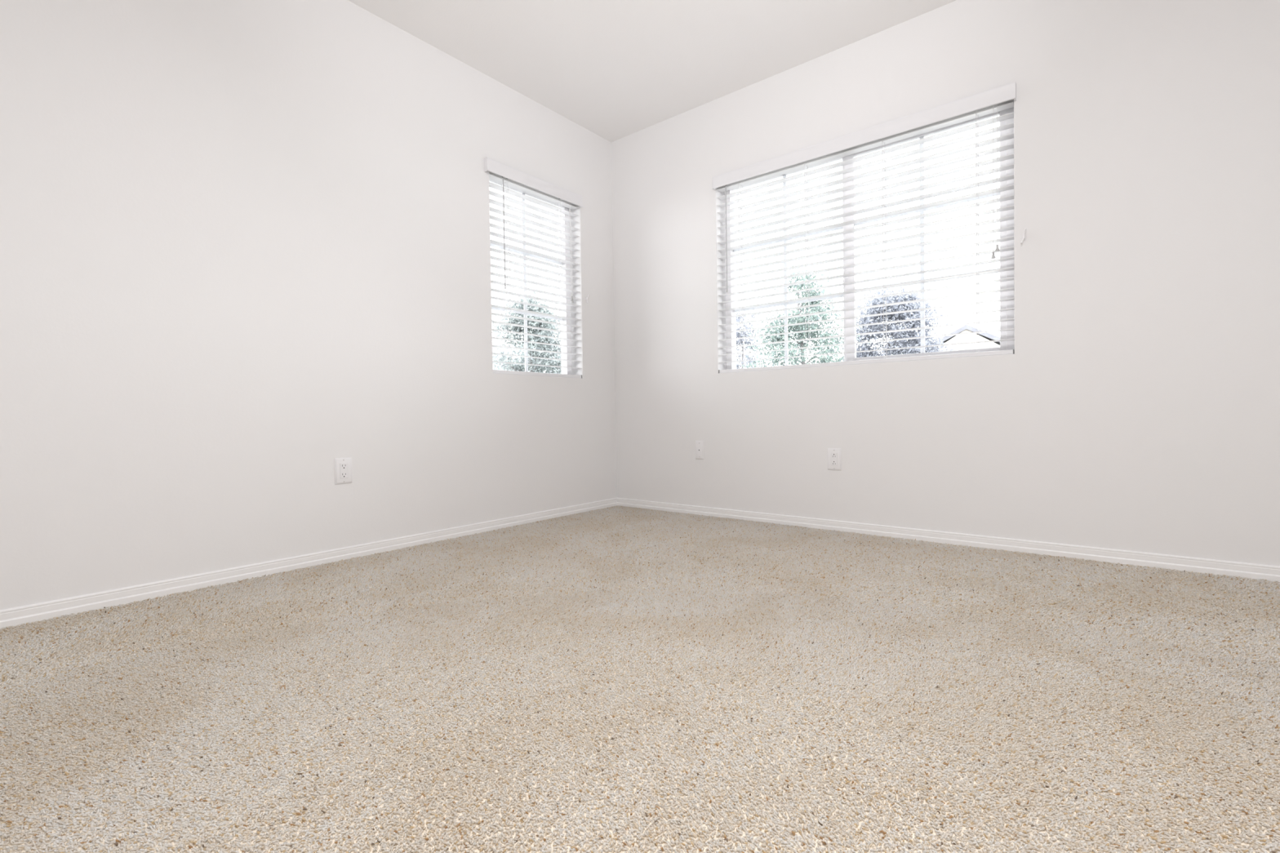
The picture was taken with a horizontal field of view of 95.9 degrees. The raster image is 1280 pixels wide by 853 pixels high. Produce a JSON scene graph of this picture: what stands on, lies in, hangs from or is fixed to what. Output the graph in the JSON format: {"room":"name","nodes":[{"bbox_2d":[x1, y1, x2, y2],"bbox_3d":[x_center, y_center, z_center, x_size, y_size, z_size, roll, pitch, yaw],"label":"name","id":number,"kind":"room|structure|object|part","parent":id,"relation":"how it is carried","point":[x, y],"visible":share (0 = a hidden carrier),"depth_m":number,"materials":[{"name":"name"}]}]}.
{"room":"empty room","nodes":[
{"label":"empty room","id":0,"kind":"room"},
{"bbox_2d":[0,0,617,609],"bbox_3d":[-1.511,-0.646,2.470,0.160,2.720,4.370,0,1,39],"label":"wall","id":1,"kind":"structure","parent":0,"point":[245,245],"depth_m":2.32,"materials":[{"name":"paint"}]},
{"bbox_2d":[0,497,617,629],"bbox_3d":[-1.426,0.573,2.440,0.012,0.058,4.050,0,1,39],"label":"baseboard","id":2,"kind":"structure","parent":1,"relation":"attached to","point":[14,616],"depth_m":2.29,"materials":[{"name":"white paint"}]},
{"bbox_2d":[334,457,351,484],"bbox_3d":[-1.320,0.197,2.574,0.007,0.114,0.073,0,1,39],"label":"wall outlet","id":3,"kind":"object","parent":1,"relation":"attached to","point":[343,466],"visible":1,"depth_m":2.57,"materials":[{"name":"white plastic"}]},
{"bbox_2d":[339,462,347,478],"bbox_3d":[-1.319,0.197,2.573,0.003,0.067,0.033,0,1,39],"label":"receptacle","id":4,"kind":"object","parent":3,"relation":"attached to","point":[343,466],"depth_m":2.57,"materials":[{"name":"white plastic"}]},
{"bbox_2d":[488,178,572,374],"bbox_3d":[-0.701,-0.889,3.551,0.055,1.169,0.708,0,1,39],"label":"window","id":5,"kind":"structure","parent":1,"relation":"in","point":[564,349],"depth_m":3.78,"materials":[{"name":"white plastic"}]},
{"bbox_2d":[484,157,582,377],"bbox_3d":[-0.625,-0.889,3.467,0.094,1.170,0.740,0,1,39],"label":"window blind","id":6,"kind":"object","parent":5,"relation":"attached to","point":[504,174],"visible":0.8,"depth_m":3.45,"materials":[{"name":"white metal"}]},
{"bbox_3d":[-0.765,-0.868,3.324,0.055,1.105,0.006,0,1,39],"label":"ladder cord","id":7,"kind":"part","parent":6,"relation":"part of","materials":[{"name":"white fabric"}]},
{"bbox_3d":[-0.621,-0.315,3.504,0.052,0.020,0.702,0,1,39],"label":"rail","id":8,"kind":"part","parent":6,"relation":"part of","materials":[{"name":"white plastic"}]},
{"bbox_3d":[-0.509,-0.878,3.643,0.055,1.105,0.006,0,1,39],"label":"ladder cord","id":9,"kind":"part","parent":6,"relation":"part of","materials":[{"name":"white fabric"}]},
{"bbox_3d":[-0.442,-1.128,3.671,0.012,0.613,0.002,0,1,39],"label":"lift cord","id":10,"kind":"part","parent":6,"relation":"part of","materials":[{"name":"white fabric"}]},
{"bbox_3d":[-0.438,-1.120,3.676,0.012,0.628,0.002,0,1,39],"label":"lift cord","id":11,"kind":"part","parent":6,"relation":"part of","materials":[{"name":"white fabric"}]},
{"bbox_2d":[0,510,1279,852],"bbox_3d":[0.109,0.659,1.206,3.950,0.112,4.050,0,1,39],"label":"floor","id":12,"kind":"structure","parent":0,"point":[510,797],"depth_m":1.06,"materials":[{"name":"beige carpet"}]},
{"bbox_2d":[0,505,1279,852],"bbox_3d":[0.108,0.597,1.205,3.926,0.017,4.026,0,1,39],"label":"carpet","id":13,"kind":"structure","parent":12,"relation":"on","point":[724,526],"depth_m":1.29,"materials":[{"name":"beige carpet"}]},
{"bbox_2d":[348,0,955,142],"bbox_3d":[0.071,-1.954,1.156,3.950,0.100,4.050,0,1,39],"label":"ceiling","id":14,"kind":"structure","parent":0,"point":[616,69],"depth_m":2.90,"materials":[{"name":"white paint"}]},
{"bbox_2d":[611,0,1279,566],"bbox_3d":[1.472,-0.695,2.770,4.110,2.720,0.160,0,1,39],"label":"wall","id":15,"kind":"structure","parent":0,"point":[1135,406],"depth_m":2.46,"materials":[{"name":"paint"}]},
{"bbox_2d":[695,440,703,459],"bbox_3d":[0.368,0.145,3.576,0.060,0.114,0.010,0,1,39],"label":"cable plate","id":16,"kind":"object","parent":15,"relation":"attached to","point":[699,444],"visible":1,"depth_m":3.57,"materials":[{"name":"white plastic"}]},
{"bbox_2d":[827,448,841,470],"bbox_3d":[1.026,0.173,3.049,0.073,0.114,0.007,0,1,39],"label":"wall outlet","id":17,"kind":"object","parent":15,"relation":"attached to","point":[834,455],"visible":1,"depth_m":3.04,"materials":[{"name":"white plastic"}]},
{"bbox_2d":[831,453,837,466],"bbox_3d":[1.024,0.173,3.048,0.033,0.067,0.003,0,1,39],"label":"receptacle","id":18,"kind":"object","parent":17,"relation":"attached to","point":[833,455],"depth_m":3.05,"materials":[{"name":"white plastic"}]},
{"bbox_2d":[724,106,1014,369],"bbox_3d":[1.128,-0.907,3.099,1.509,1.169,0.058,0,1,39],"label":"window","id":19,"kind":"structure","parent":15,"relation":"in","point":[1009,344],"depth_m":2.98,"materials":[{"name":"white plastic"}]},
{"bbox_2d":[712,81,1016,373],"bbox_3d":[1.061,-0.905,3.012,1.522,1.170,0.094,0,1,39],"label":"window blind","id":20,"kind":"object","parent":19,"relation":"attached to","point":[1001,98],"visible":0.88,"depth_m":2.91,"materials":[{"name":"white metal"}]},
{"bbox_3d":[0.601,-0.890,3.408,0.006,1.105,0.055,0,1,39],"label":"ladder cord","id":21,"kind":"part","parent":20,"relation":"part of","materials":[{"name":"white fabric"}]},
{"bbox_3d":[0.916,-0.889,3.154,0.006,1.105,0.055,0,1,39],"label":"ladder cord","id":22,"kind":"part","parent":20,"relation":"part of","materials":[{"name":"white fabric"}]},
{"bbox_3d":[1.079,-0.331,3.040,1.503,0.020,0.052,0,1,39],"label":"rail","id":23,"kind":"part","parent":20,"relation":"part of","materials":[{"name":"white plastic"}]},
{"bbox_3d":[1.231,-0.889,2.901,0.006,1.105,0.055,0,1,39],"label":"ladder cord","id":24,"kind":"part","parent":20,"relation":"part of","materials":[{"name":"white fabric"}]},
{"bbox_3d":[1.548,-0.889,2.646,0.006,1.105,0.055,0,1,39],"label":"ladder cord","id":25,"kind":"part","parent":20,"relation":"part of","materials":[{"name":"white fabric"}]},
{"bbox_3d":[1.574,-1.107,2.574,0.002,0.671,0.012,0,1,39],"label":"lift cord","id":26,"kind":"part","parent":20,"relation":"part of","materials":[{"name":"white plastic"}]},
{"bbox_3d":[1.586,-1.122,2.564,0.002,0.641,0.012,0,1,39],"label":"lift cord","id":27,"kind":"part","parent":20,"relation":"part of","materials":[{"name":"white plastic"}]},
{"bbox_3d":[1.401,-0.902,2.867,0.756,1.119,0.023,0,1,39],"label":"sliding sash","id":28,"kind":"part","parent":19,"relation":"part of","materials":[{"name":"white plastic"}]},
{"bbox_2d":[617,497,1279,582],"bbox_3d":[1.374,0.525,2.777,3.950,0.058,0.012,0,1,39],"label":"baseboard","id":29,"kind":"structure","parent":15,"relation":"attached to","point":[1252,571],"depth_m":2.58,"materials":[{"name":"white paint"}]},
{"bbox_2d":[1020,228,1026,244],"bbox_3d":[1.659,-0.822,2.498,0.022,0.064,0.024,0,1,39],"label":"cleat","id":30,"kind":"object","parent":15,"relation":"attached to","point":[1024,235],"visible":1,"depth_m":2.50,"materials":[{"name":"white plastic"}]},
{"label":"outside","id":31,"kind":"structure","parent":0,"visible":0},
{"bbox_3d":[12.423,3.159,19.655,120.000,0.200,120.000,0,1,39],"label":"ground","id":32,"kind":"structure","parent":31,"visible":0},
{"bbox_2d":[491,290,561,373],"bbox_3d":[-2.455,0.172,12.745,3.806,6.508,3.583,-1,1,5],"label":"tree","id":33,"kind":"object","parent":32,"relation":"on","point":[517,367],"visible":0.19,"depth_m":12.39,"materials":[{"name":"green plant"}]},
{"bbox_2d":[492,344,561,373],"bbox_3d":[-6.388,0.064,22.118,8.200,6.440,5.428,-1,1,-21],"label":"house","id":34,"kind":"structure","parent":32,"relation":"on","point":[494,348],"depth_m":21.68,"materials":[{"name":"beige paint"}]},
{"bbox_2d":[735,302,774,368],"bbox_3d":[3.213,-0.258,17.681,2.744,6.998,2.730,0,1,42],"label":"tree","id":35,"kind":"object","parent":32,"relation":"on","point":[738,319],"visible":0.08,"depth_m":17.36,"materials":[{"name":"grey plant"}]},
{"bbox_2d":[737,258,871,368],"bbox_3d":[3.882,-0.276,13.510,3.546,7.184,3.375,-2,1,-36],"label":"tree","id":36,"kind":"object","parent":32,"relation":"on","point":[822,358],"visible":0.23,"depth_m":13.12,"materials":[{"name":"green plant"}]},
{"bbox_2d":[835,275,955,359],"bbox_3d":[7.235,-0.517,16.521,3.397,7.449,3.421,-1,1,-13],"label":"tree","id":37,"kind":"object","parent":32,"relation":"on","point":[910,315],"visible":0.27,"depth_m":15.98,"materials":[{"name":"grey plant"}]},
{"bbox_2d":[935,324,999,351],"bbox_3d":[11.951,-0.108,21.089,2.828,6.290,7.200,0,1,30],"label":"house","id":38,"kind":"structure","parent":32,"relation":"on","point":[986,336],"depth_m":17.96,"materials":[{"name":"beige paint"}]}
]}

